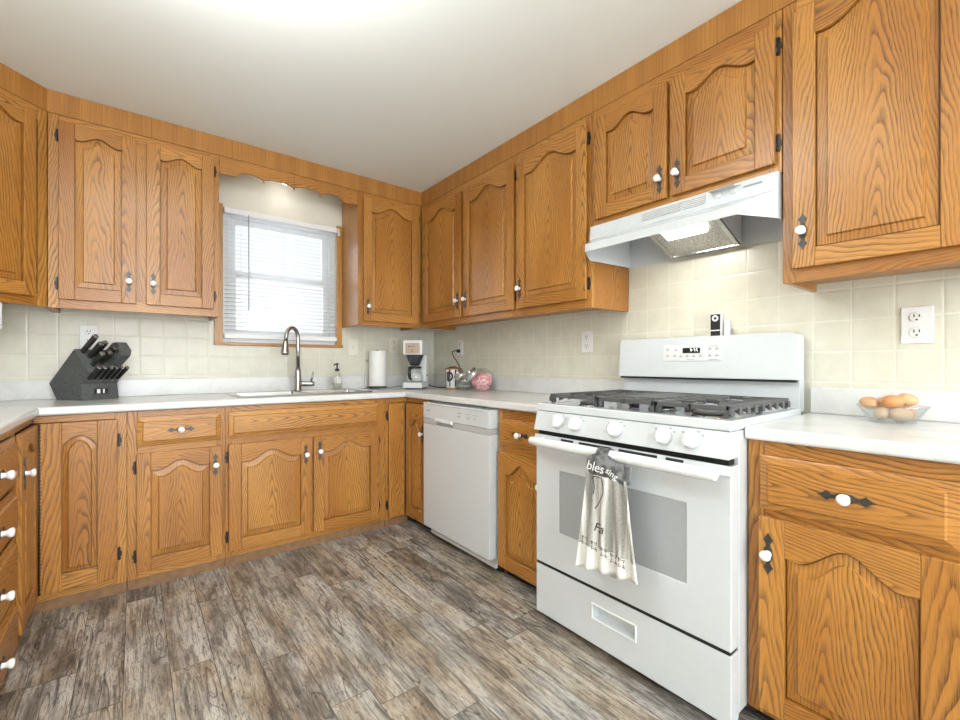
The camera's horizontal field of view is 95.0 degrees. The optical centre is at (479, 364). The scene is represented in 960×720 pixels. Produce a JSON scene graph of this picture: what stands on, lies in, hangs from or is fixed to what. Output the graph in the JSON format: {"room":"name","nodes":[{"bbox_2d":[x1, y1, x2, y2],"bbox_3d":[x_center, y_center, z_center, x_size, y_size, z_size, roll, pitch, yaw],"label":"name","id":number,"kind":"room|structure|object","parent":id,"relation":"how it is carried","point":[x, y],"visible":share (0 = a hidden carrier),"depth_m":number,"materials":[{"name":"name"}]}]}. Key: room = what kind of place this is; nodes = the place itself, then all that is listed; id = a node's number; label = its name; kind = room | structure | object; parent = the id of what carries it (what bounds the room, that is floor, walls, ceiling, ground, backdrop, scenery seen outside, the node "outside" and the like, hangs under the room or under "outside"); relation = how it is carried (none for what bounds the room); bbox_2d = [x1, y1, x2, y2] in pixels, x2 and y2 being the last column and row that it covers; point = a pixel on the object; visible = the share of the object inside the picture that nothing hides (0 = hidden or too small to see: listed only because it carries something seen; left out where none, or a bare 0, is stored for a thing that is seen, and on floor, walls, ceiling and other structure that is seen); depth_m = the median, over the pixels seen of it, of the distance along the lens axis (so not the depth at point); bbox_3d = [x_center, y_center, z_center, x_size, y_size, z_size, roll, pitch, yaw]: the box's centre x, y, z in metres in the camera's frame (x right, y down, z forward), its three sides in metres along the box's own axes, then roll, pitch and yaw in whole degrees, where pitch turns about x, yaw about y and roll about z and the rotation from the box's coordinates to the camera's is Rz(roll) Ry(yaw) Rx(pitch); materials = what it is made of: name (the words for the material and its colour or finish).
{"room":"kitchen","nodes":[
{"label":"kitchen","id":0,"kind":"room"},
{"bbox_2d":[219,174,421,344],"bbox_3d":[-1.654,-0.127,3.032,3.070,2.464,0.120,0,0,-38],"label":"wall","id":1,"kind":"structure","parent":0,"point":[243,192],"depth_m":3.16,"materials":[{"name":"beige paint"}]},
{"bbox_2d":[0,88,55,312],"bbox_3d":[-2.379,-0.763,1.982,0.611,0.963,0.616,0,0,-38],"label":"upper cabinet","id":2,"kind":"object","parent":1,"relation":"attached to","point":[23,125],"visible":0.99,"depth_m":2.05,"materials":[{"name":"brown wood"}]},
{"bbox_2d":[0,302,3,328],"bbox_3d":[-2.230,-0.234,1.876,0.102,0.154,0.256,0,0,7],"label":"appliance","id":3,"kind":"object","parent":2,"relation":"attached to","point":[1,324],"visible":1,"depth_m":1.99,"materials":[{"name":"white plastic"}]},
{"bbox_2d":[0,63,46,110],"bbox_3d":[-2.171,-1.302,1.956,0.020,0.111,0.428,0,0,7],"label":"trim","id":4,"kind":"structure","parent":2,"relation":"attached to","point":[11,81],"depth_m":2.06,"materials":[{"name":"brown wood"}]},
{"bbox_2d":[79,325,97,347],"bbox_3d":[-2.222,-0.157,2.497,0.080,0.126,0.010,0,0,-38],"label":"wall outlet","id":5,"kind":"object","parent":1,"relation":"attached to","point":[85,331],"visible":0.64,"depth_m":2.49,"materials":[{"name":"white plastic"}]},
{"bbox_2d":[85,329,92,334],"bbox_3d":[-2.220,-0.183,2.495,0.037,0.037,0.003,0,0,-38],"label":"socket","id":6,"kind":"object","parent":5,"relation":"attached to","point":[87,331],"depth_m":2.49,"materials":[{"name":"white plastic"}]},
{"bbox_2d":[48,112,218,320],"bbox_3d":[-1.925,-0.763,2.497,0.733,0.963,0.371,0,0,-38],"label":"upper cabinet","id":7,"kind":"object","parent":1,"relation":"attached to","point":[133,219],"visible":1,"depth_m":2.35,"materials":[{"name":"brown wood"}]},
{"bbox_2d":[219,156,357,205],"bbox_3d":[-1.222,-1.193,2.896,0.862,0.104,0.019,0,0,-38],"label":"scalloped valance","id":8,"kind":"object","parent":7,"relation":"attached to","point":[227,166],"visible":1,"depth_m":2.85,"materials":[{"name":"brown wood"}]},
{"bbox_2d":[0,304,433,380],"bbox_3d":[-1.617,-0.123,2.981,3.062,0.424,0.006,0,0,-38],"label":"tile backsplash","id":9,"kind":"structure","parent":1,"relation":"attached to","point":[35,341],"depth_m":2.73,"materials":[{"name":"beige tile"}]},
{"bbox_2d":[214,203,222,341],"bbox_3d":[-1.721,-0.595,2.893,0.052,0.936,0.015,0,0,-38],"label":"trim","id":10,"kind":"structure","parent":1,"relation":"attached to","point":[218,322],"depth_m":2.89,"materials":[{"name":"brown wood"}]},
{"bbox_2d":[214,342,342,347],"bbox_3d":[-1.401,-0.136,3.139,0.860,0.020,0.021,0,0,-38],"label":"trim","id":11,"kind":"structure","parent":1,"relation":"attached to","point":[215,343],"depth_m":3.08,"materials":[{"name":"brown wood"}]},
{"bbox_2d":[223,213,334,344],"bbox_3d":[-1.450,-0.596,3.205,0.765,0.898,0.080,0,0,-38],"label":"window","id":12,"kind":"structure","parent":1,"relation":"in","point":[228,235],"depth_m":3.16,"materials":[{"name":"plastic"}]},
{"bbox_2d":[223,206,336,341],"bbox_3d":[-1.397,-0.606,3.140,0.755,0.869,0.052,0,0,-38],"label":"mini blind","id":13,"kind":"object","parent":12,"relation":"attached to","point":[226,210],"visible":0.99,"depth_m":3.10,"materials":[{"name":"plastic"}]},
{"bbox_2d":[0,374,622,400],"bbox_3d":[-1.007,0.140,2.207,3.066,0.102,1.973,0,0,-38],"label":"backsplash","id":14,"kind":"structure","parent":1,"relation":"attached to","point":[9,390],"depth_m":2.83,"materials":[{"name":"white laminate"}]},
{"bbox_2d":[336,226,341,344],"bbox_3d":[-1.086,-0.595,3.390,0.042,0.936,0.015,0,0,-38],"label":"trim","id":15,"kind":"structure","parent":1,"relation":"attached to","point":[338,239],"depth_m":3.38,"materials":[{"name":"brown wood"}]},
{"bbox_2d":[348,339,357,354],"bbox_3d":[-0.996,-0.135,3.454,0.080,0.126,0.016,0,0,-38],"label":"light switch","id":16,"kind":"object","parent":1,"relation":"attached to","point":[352,343],"visible":1,"depth_m":3.45,"materials":[{"name":"beige plastic"}]},
{"bbox_2d":[342,191,420,330],"bbox_3d":[-0.750,-0.763,3.418,0.521,0.963,0.371,0,0,-38],"label":"upper cabinet","id":17,"kind":"object","parent":1,"relation":"attached to","point":[381,236],"visible":1,"depth_m":3.28,"materials":[{"name":"brown wood"}]},
{"bbox_2d":[389,338,397,352],"bbox_3d":[-0.721,-0.157,3.674,0.080,0.126,0.010,0,0,-38],"label":"wall outlet","id":18,"kind":"object","parent":1,"relation":"attached to","point":[393,342],"visible":1,"depth_m":3.67,"materials":[{"name":"white plastic"}]},
{"bbox_2d":[0,0,741,208],"bbox_3d":[0.296,-1.409,0.545,3.310,0.100,6.440,0,0,-38],"label":"ceiling","id":19,"kind":"structure","parent":0,"point":[408,94],"depth_m":1.97,"materials":[{"name":"paint"}]},
{"bbox_2d":[47,89,420,206],"bbox_3d":[-1.306,-1.302,2.831,2.124,0.111,0.020,0,0,-38],"label":"trim","id":20,"kind":"structure","parent":19,"relation":"attached to","point":[58,103],"depth_m":2.60,"materials":[{"name":"brown wood"}]},
{"bbox_2d":[421,0,796,206],"bbox_3d":[0.493,-1.302,2.274,0.020,0.111,3.077,0,0,-38],"label":"trim","id":21,"kind":"structure","parent":19,"relation":"attached to","point":[742,15],"depth_m":2.02,"materials":[{"name":"brown wood"}]},
{"bbox_2d":[0,515,767,719],"bbox_3d":[0.296,1.155,0.545,3.310,0.100,6.440,0,0,-38],"label":"floor","id":22,"kind":"structure","parent":0,"point":[400,621],"depth_m":1.70,"materials":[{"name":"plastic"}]},
{"bbox_2d":[0,430,17,686],"bbox_3d":[-1.741,0.668,1.201,0.657,0.874,0.640,0,0,-38],"label":"base cabinet","id":23,"kind":"object","parent":22,"relation":"on","point":[8,447],"visible":0.97,"depth_m":1.47,"materials":[{"name":"brown wood"}]},
{"bbox_2d":[12,412,126,643],"bbox_3d":[-2.140,0.668,1.929,0.923,0.874,0.993,0,0,-38],"label":"base cabinet","id":24,"kind":"object","parent":22,"relation":"on","point":[70,487],"visible":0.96,"depth_m":2.00,"materials":[{"name":"brown wood"}]},
{"bbox_2d":[0,374,622,435],"bbox_3d":[-1.007,0.159,2.207,3.066,0.140,1.973,0,0,-38],"label":"countertop","id":25,"kind":"structure","parent":24,"relation":"on","point":[21,402],"depth_m":2.60,"materials":[{"name":"white laminate"}]},
{"bbox_2d":[49,349,119,400],"bbox_3d":[-2.150,0.055,2.408,0.286,0.271,0.182,0,0,15],"label":"knife block","id":26,"kind":"object","parent":25,"relation":"on","point":[70,382],"visible":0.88,"depth_m":2.33,"materials":[{"name":"black wood"}]},
{"bbox_2d":[79,334,98,353],"bbox_3d":[-2.059,-0.106,2.315,0.118,0.104,0.017,0,0,15],"label":"kitchen knife","id":27,"kind":"object","parent":26,"relation":"in","point":[94,337],"visible":1,"depth_m":2.31,"materials":[{"name":"black plastic"}]},
{"bbox_2d":[87,366,101,380],"bbox_3d":[-2.020,0.050,2.299,0.090,0.079,0.013,0,0,15],"label":"steak knife","id":28,"kind":"object","parent":26,"relation":"in","point":[97,369],"visible":1,"depth_m":2.29,"materials":[{"name":"black plastic"}]},
{"bbox_2d":[86,341,103,358],"bbox_3d":[-2.039,-0.073,2.328,0.105,0.093,0.017,0,0,15],"label":"kitchen knife","id":29,"kind":"object","parent":26,"relation":"in","point":[99,345],"visible":1,"depth_m":2.32,"materials":[{"name":"black plastic"}]},
{"bbox_2d":[89,351,105,366],"bbox_3d":[-2.014,-0.026,2.314,0.091,0.081,0.017,0,0,15],"label":"kitchen knife","id":30,"kind":"object","parent":26,"relation":"in","point":[101,354],"visible":1,"depth_m":2.31,"materials":[{"name":"black plastic"}]},
{"bbox_2d":[93,366,106,380],"bbox_3d":[-2.012,0.050,2.326,0.090,0.079,0.013,0,0,15],"label":"steak knife","id":31,"kind":"object","parent":26,"relation":"in","point":[104,368],"visible":0.96,"depth_m":2.32,"materials":[{"name":"black plastic"}]},
{"bbox_2d":[93,340,108,356],"bbox_3d":[-2.043,-0.083,2.363,0.099,0.088,0.017,0,0,15],"label":"kitchen knife","id":32,"kind":"object","parent":26,"relation":"in","point":[105,342],"visible":0.62,"depth_m":2.36,"materials":[{"name":"black plastic"}]},
{"bbox_2d":[98,351,112,365],"bbox_3d":[-2.010,-0.033,2.358,0.089,0.079,0.017,0,0,15],"label":"kitchen knife","id":33,"kind":"object","parent":26,"relation":"in","point":[108,355],"visible":0.92,"depth_m":2.35,"materials":[{"name":"black plastic"}]},
{"bbox_2d":[99,366,112,380],"bbox_3d":[-2.005,0.050,2.354,0.090,0.079,0.013,0,0,15],"label":"steak knife","id":34,"kind":"object","parent":26,"relation":"in","point":[109,368],"visible":0.96,"depth_m":2.35,"materials":[{"name":"black plastic"}]},
{"bbox_2d":[106,346,116,361],"bbox_3d":[-2.015,-0.055,2.390,0.095,0.085,0.017,0,0,15],"label":"kitchen knife","id":35,"kind":"object","parent":26,"relation":"in","point":[113,349],"visible":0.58,"depth_m":2.38,"materials":[{"name":"black plastic"}]},
{"bbox_2d":[105,366,118,380],"bbox_3d":[-1.998,0.050,2.381,0.090,0.079,0.013,0,0,15],"label":"steak knife","id":36,"kind":"object","parent":26,"relation":"in","point":[115,368],"visible":0.94,"depth_m":2.38,"materials":[{"name":"black plastic"}]},
{"bbox_2d":[110,366,123,379],"bbox_3d":[-1.990,0.050,2.409,0.090,0.079,0.013,0,0,15],"label":"steak knife","id":37,"kind":"object","parent":26,"relation":"in","point":[121,368],"visible":0.97,"depth_m":2.40,"materials":[{"name":"black plastic"}]},
{"bbox_2d":[104,342,130,366],"bbox_3d":[-2.005,-0.053,2.429,0.138,0.134,0.052,0,0,15],"label":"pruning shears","id":38,"kind":"object","parent":26,"relation":"in","point":[123,352],"visible":0.79,"depth_m":2.41,"materials":[{"name":"grey metal"}]},
{"bbox_2d":[115,366,128,379],"bbox_3d":[-1.983,0.050,2.436,0.090,0.079,0.013,0,0,15],"label":"steak knife","id":39,"kind":"object","parent":26,"relation":"in","point":[126,368],"visible":0.92,"depth_m":2.43,"materials":[{"name":"black plastic"}]},
{"bbox_2d":[281,326,314,390],"bbox_3d":[-1.269,-0.040,3.033,0.102,0.445,0.255,0,0,33],"label":"faucet","id":40,"kind":"object","parent":25,"relation":"on","point":[298,383],"visible":1,"depth_m":3.05,"materials":[{"name":"silver metal"}]},
{"bbox_2d":[226,388,372,411],"bbox_3d":[-1.185,0.266,2.917,0.815,0.164,0.430,0,0,-38],"label":"sink","id":41,"kind":"object","parent":25,"relation":"in","point":[347,390],"visible":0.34,"depth_m":2.91,"materials":[{"name":"metal"}]},
{"bbox_2d":[332,363,341,384],"bbox_3d":[-1.052,0.087,3.237,0.067,0.192,0.067,0,0,-38],"label":"soap bottle","id":42,"kind":"object","parent":25,"relation":"on","point":[335,380],"visible":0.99,"depth_m":3.21,"materials":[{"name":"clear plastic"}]},
{"bbox_2d":[332,377,341,384],"bbox_3d":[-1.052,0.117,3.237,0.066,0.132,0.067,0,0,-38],"label":"label","id":43,"kind":"object","parent":42,"relation":"on","point":[335,380],"depth_m":3.21,"materials":[{"name":"grey paper"}]},
{"bbox_2d":[364,350,386,388],"bbox_3d":[-0.825,0.037,3.472,0.173,0.303,0.144,0,0,-13],"label":"paper towel holder","id":44,"kind":"object","parent":25,"relation":"on","point":[370,387],"visible":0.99,"depth_m":3.41,"materials":[{"name":"grey metal"}]},
{"bbox_2d":[369,351,385,385],"bbox_3d":[-0.811,0.034,3.475,0.131,0.276,0.131,0,0,-38],"label":"paper towel roll","id":45,"kind":"object","parent":44,"relation":"on","point":[377,359],"visible":1,"depth_m":3.42,"materials":[{"name":"white paper"}]},
{"bbox_2d":[403,340,459,388],"bbox_3d":[-0.368,0.005,3.445,0.465,0.373,0.252,0,0,-11],"label":"coffee maker","id":46,"kind":"object","parent":25,"relation":"on","point":[416,352],"visible":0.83,"depth_m":3.36,"materials":[{"name":"white plastic"}]},
{"bbox_2d":[406,355,423,365],"bbox_3d":[-0.503,-0.030,3.397,0.136,0.082,0.136,0,0,8],"label":"basket","id":47,"kind":"object","parent":46,"relation":"on","point":[413,360],"depth_m":3.36,"materials":[{"name":"plastic"}]},
{"bbox_2d":[445,366,461,388],"bbox_3d":[-0.207,0.103,3.379,0.141,0.176,0.133,0,0,-38],"label":"canister","id":48,"kind":"object","parent":25,"relation":"on","point":[451,383],"visible":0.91,"depth_m":3.32,"materials":[{"name":"white ceramic"}]},
{"bbox_2d":[454,369,464,387],"bbox_3d":[-0.112,0.114,3.269,0.164,0.152,0.144,0,0,-38],"label":"glass jar","id":49,"kind":"object","parent":25,"relation":"on","point":[459,374],"visible":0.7,"depth_m":3.22,"materials":[{"name":"clear glass"}]},
{"bbox_2d":[467,367,476,390],"bbox_3d":[0.007,0.105,3.140,0.198,0.170,0.176,0,0,-38],"label":"glass jar","id":50,"kind":"object","parent":25,"relation":"on","point":[471,373],"visible":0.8,"depth_m":3.09,"materials":[{"name":"clear glass"}]},
{"bbox_2d":[127,407,224,590],"bbox_3d":[-1.718,0.668,2.476,0.415,0.874,0.657,0,0,-38],"label":"base cabinet","id":51,"kind":"object","parent":22,"relation":"on","point":[176,457],"visible":0.95,"depth_m":2.24,"materials":[{"name":"brown wood"}]},
{"bbox_2d":[225,398,384,566],"bbox_3d":[-1.183,0.668,2.896,0.946,0.874,0.656,0,0,-38],"label":"base cabinet","id":52,"kind":"object","parent":22,"relation":"on","point":[298,476],"visible":0.99,"depth_m":2.62,"materials":[{"name":"brown wood"}]},
{"bbox_2d":[384,397,432,529],"bbox_3d":[-0.436,0.668,3.329,0.762,0.874,0.891,0,0,-38],"label":"base cabinet","id":53,"kind":"object","parent":22,"relation":"on","point":[404,419],"visible":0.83,"depth_m":2.98,"materials":[{"name":"brown wood"}]},
{"bbox_2d":[423,401,504,571],"bbox_3d":[0.084,0.671,2.718,0.622,0.868,0.660,0,0,-38],"label":"dishwasher","id":54,"kind":"object","parent":22,"relation":"on","point":[461,441],"visible":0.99,"depth_m":2.45,"materials":[{"name":"white plastic"}]},
{"bbox_2d":[498,409,538,588],"bbox_3d":[0.426,0.668,2.318,0.657,0.874,0.372,0,0,-38],"label":"base cabinet","id":55,"kind":"object","parent":22,"relation":"on","point":[517,458],"visible":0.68,"depth_m":2.16,"materials":[{"name":"brown wood"}]},
{"bbox_2d":[528,332,803,719],"bbox_3d":[0.739,0.490,1.804,0.776,1.230,0.801,0,0,-38],"label":"gas range","id":56,"kind":"object","parent":22,"relation":"on","point":[680,416],"visible":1,"depth_m":1.54,"materials":[{"name":"white metal"}]},
{"bbox_2d":[575,447,637,584],"bbox_3d":[0.458,0.520,1.532,0.092,0.439,0.258,0,0,-38],"label":"dish towel","id":57,"kind":"object","parent":56,"relation":"hanging from","point":[605,543],"visible":1,"depth_m":1.52,"materials":[{"name":"grey fabric"}]},
{"bbox_2d":[537,389,800,431],"bbox_3d":[0.736,0.164,1.803,0.615,0.074,0.801,0,0,-38],"label":"cooktop","id":58,"kind":"object","parent":56,"relation":"in","point":[676,411],"depth_m":1.61,"materials":[{"name":"metal"}]},
{"bbox_2d":[710,313,722,335],"bbox_3d":[1.066,-0.176,1.982,0.026,0.106,0.050,0,0,-38],"label":"gadget","id":59,"kind":"object","parent":56,"relation":"on","point":[716,319],"visible":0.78,"depth_m":1.97,"materials":[{"name":"white plastic"}]},
{"bbox_2d":[724,320,729,334],"bbox_3d":[1.097,-0.160,1.950,0.015,0.074,0.022,0,0,-38],"label":"block","id":60,"kind":"object","parent":56,"relation":"on","point":[726,322],"visible":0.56,"depth_m":1.94,"materials":[{"name":"white"}]},
{"bbox_2d":[734,429,747,712],"bbox_3d":[0.788,0.631,1.843,0.634,0.858,0.801,0,0,-38],"label":"panel","id":61,"kind":"object","parent":56,"relation":"in","point":[741,461],"depth_m":1.35,"materials":[{"name":"white metal"}]},
{"bbox_2d":[748,439,959,719],"bbox_3d":[1.196,0.668,1.336,0.657,0.874,0.490,0,0,-38],"label":"base cabinet","id":62,"kind":"object","parent":22,"relation":"on","point":[854,557],"visible":0.96,"depth_m":1.15,"materials":[{"name":"brown wood"}]},
{"bbox_2d":[745,387,959,464],"bbox_3d":[1.225,0.159,1.332,0.633,0.140,0.532,0,0,-38],"label":"countertop","id":63,"kind":"structure","parent":62,"relation":"on","point":[835,420],"depth_m":1.33,"materials":[{"name":"white laminate"}]},
{"bbox_2d":[857,404,931,423],"bbox_3d":[1.352,0.162,1.442,0.182,0.056,0.182,0,0,-38],"label":"glass bowl","id":64,"kind":"object","parent":63,"relation":"on","point":[857,404],"visible":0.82,"depth_m":1.42,"materials":[{"name":"clear glass"}]},
{"bbox_2d":[859,397,879,409],"bbox_3d":[1.310,0.131,1.480,0.044,0.044,0.055,0,0,-38],"label":"egg","id":65,"kind":"object","parent":64,"relation":"in","point":[873,402],"visible":0.98,"depth_m":1.47,"materials":[{"name":"food"}]},
{"bbox_2d":[873,407,888,419],"bbox_3d":[1.323,0.162,1.447,0.057,0.043,0.043,0,0,-38],"label":"egg","id":66,"kind":"object","parent":64,"relation":"in","point":[880,413],"visible":0.98,"depth_m":1.43,"materials":[{"name":"beige food"}]},
{"bbox_2d":[877,397,892,409],"bbox_3d":[1.363,0.131,1.478,0.046,0.044,0.053,0,0,-38],"label":"egg","id":67,"kind":"object","parent":64,"relation":"in","point":[879,398],"visible":0.16,"depth_m":1.47,"materials":[{"name":"orange food"}]},
{"bbox_2d":[889,408,912,420],"bbox_3d":[1.348,0.162,1.409,0.043,0.043,0.056,0,0,-38],"label":"egg","id":68,"kind":"object","parent":64,"relation":"in","point":[896,414],"visible":1,"depth_m":1.40,"materials":[{"name":"beige food"}]},
{"bbox_2d":[881,395,904,408],"bbox_3d":[1.334,0.122,1.421,0.043,0.044,0.056,0,0,-38],"label":"egg","id":69,"kind":"object","parent":68,"relation":"on","point":[889,401],"visible":0.99,"depth_m":1.41,"materials":[{"name":"orange food"}]},
{"bbox_2d":[903,407,917,419],"bbox_3d":[1.393,0.161,1.438,0.044,0.044,0.056,0,0,-38],"label":"egg","id":70,"kind":"object","parent":64,"relation":"in","point":[913,411],"visible":0.41,"depth_m":1.42,"materials":[{"name":"beige food"}]},
{"bbox_2d":[897,393,918,405],"bbox_3d":[1.395,0.116,1.436,0.043,0.044,0.056,0,0,-38],"label":"egg","id":71,"kind":"object","parent":70,"relation":"on","point":[910,400],"visible":0.65,"depth_m":1.42,"materials":[{"name":"orange food"}]},
{"bbox_2d":[628,268,892,389],"bbox_3d":[1.551,-0.127,1.530,0.120,2.464,6.440,0,0,-38],"label":"wall","id":72,"kind":"structure","parent":0,"point":[628,268],"depth_m":2.38,"materials":[{"name":"beige tile"}]},
{"bbox_2d":[457,340,462,355],"bbox_3d":[-0.165,-0.134,3.603,0.010,0.126,0.072,0,0,-38],"label":"wall outlet","id":73,"kind":"object","parent":72,"relation":"attached to","point":[459,342],"visible":0.96,"depth_m":3.59,"materials":[{"name":"white plastic"}]},
{"bbox_2d":[422,155,550,329],"bbox_3d":[-0.018,-0.763,3.120,0.371,0.963,1.110,0,0,-38],"label":"upper cabinet","id":74,"kind":"object","parent":72,"relation":"attached to","point":[469,231],"visible":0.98,"depth_m":2.94,"materials":[{"name":"brown wood"}]},
{"bbox_2d":[514,114,627,316],"bbox_3d":[0.490,-0.763,2.472,0.371,0.963,0.541,0,0,-38],"label":"upper cabinet","id":75,"kind":"object","parent":72,"relation":"attached to","point":[555,275],"visible":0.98,"depth_m":2.33,"materials":[{"name":"brown wood"}]},
{"bbox_2d":[581,331,592,352],"bbox_3d":[0.629,-0.132,2.590,0.010,0.126,0.080,0,0,-38],"label":"wall outlet","id":76,"kind":"object","parent":72,"relation":"attached to","point":[586,336],"visible":1,"depth_m":2.59,"materials":[{"name":"white plastic"}]},
{"bbox_2d":[592,9,782,226],"bbox_3d":[0.909,-0.959,1.938,0.371,0.571,0.812,0,0,-38],"label":"upper cabinet","id":77,"kind":"object","parent":72,"relation":"attached to","point":[714,120],"visible":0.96,"depth_m":1.76,"materials":[{"name":"brown wood"}]},
{"bbox_2d":[585,171,782,267],"bbox_3d":[0.859,-0.590,1.897,0.497,0.166,0.802,0,0,-38],"label":"range hood","id":78,"kind":"object","parent":77,"relation":"attached to","point":[748,212],"visible":0.98,"depth_m":1.86,"materials":[{"name":"white metal"}]},
{"bbox_2d":[642,195,705,220],"bbox_3d":[0.798,-0.645,1.825,0.005,0.036,0.270,0,0,-38],"label":"vent grille","id":79,"kind":"object","parent":78,"relation":"attached to","point":[697,202],"depth_m":1.81,"materials":[{"name":"white metal"}]},
{"bbox_2d":[715,189,735,197],"bbox_3d":[0.926,-0.644,1.659,0.008,0.014,0.075,0,0,-38],"label":"rocker switch","id":80,"kind":"object","parent":78,"relation":"attached to","point":[720,193],"depth_m":1.66,"materials":[{"name":"white plastic"}]},
{"bbox_2d":[434,239,959,414],"bbox_3d":[0.638,-0.195,2.592,0.006,1.000,3.399,0,0,-38],"label":"backsplash","id":81,"kind":"structure","parent":72,"relation":"attached to","point":[851,330],"depth_m":1.89,"materials":[{"name":"beige tile"}]},
{"bbox_2d":[783,0,959,292],"bbox_3d":[1.312,-0.763,1.423,0.371,0.963,0.490,0,0,-38],"label":"upper cabinet","id":82,"kind":"object","parent":72,"relation":"attached to","point":[871,88],"visible":1,"depth_m":1.34,"materials":[{"name":"brown wood"}]},
{"bbox_2d":[810,387,959,423],"bbox_3d":[1.467,0.140,1.522,0.018,0.102,0.532,0,0,-38],"label":"backsplash","id":83,"kind":"structure","parent":72,"relation":"attached to","point":[945,405],"depth_m":1.57,"materials":[{"name":"white laminate"}]},
{"bbox_2d":[901,305,933,343],"bbox_3d":[1.487,-0.134,1.496,0.010,0.126,0.080,0,0,-38],"label":"wall outlet","id":84,"kind":"object","parent":72,"relation":"attached to","point":[917,322],"visible":1,"depth_m":1.49,"materials":[{"name":"white plastic"}]},
{"bbox_2d":[909,327,923,337],"bbox_3d":[1.485,-0.108,1.494,0.003,0.037,0.037,0,0,-38],"label":"socket","id":85,"kind":"object","parent":84,"relation":"attached to","point":[914,332],"depth_m":1.49,"materials":[{"name":"white plastic"}]},
{"bbox_2d":[909,312,923,322],"bbox_3d":[1.485,-0.160,1.494,0.003,0.037,0.037,0,0,-38],"label":"socket","id":86,"kind":"object","parent":84,"relation":"attached to","point":[914,317],"depth_m":1.49,"materials":[{"name":"white plastic"}]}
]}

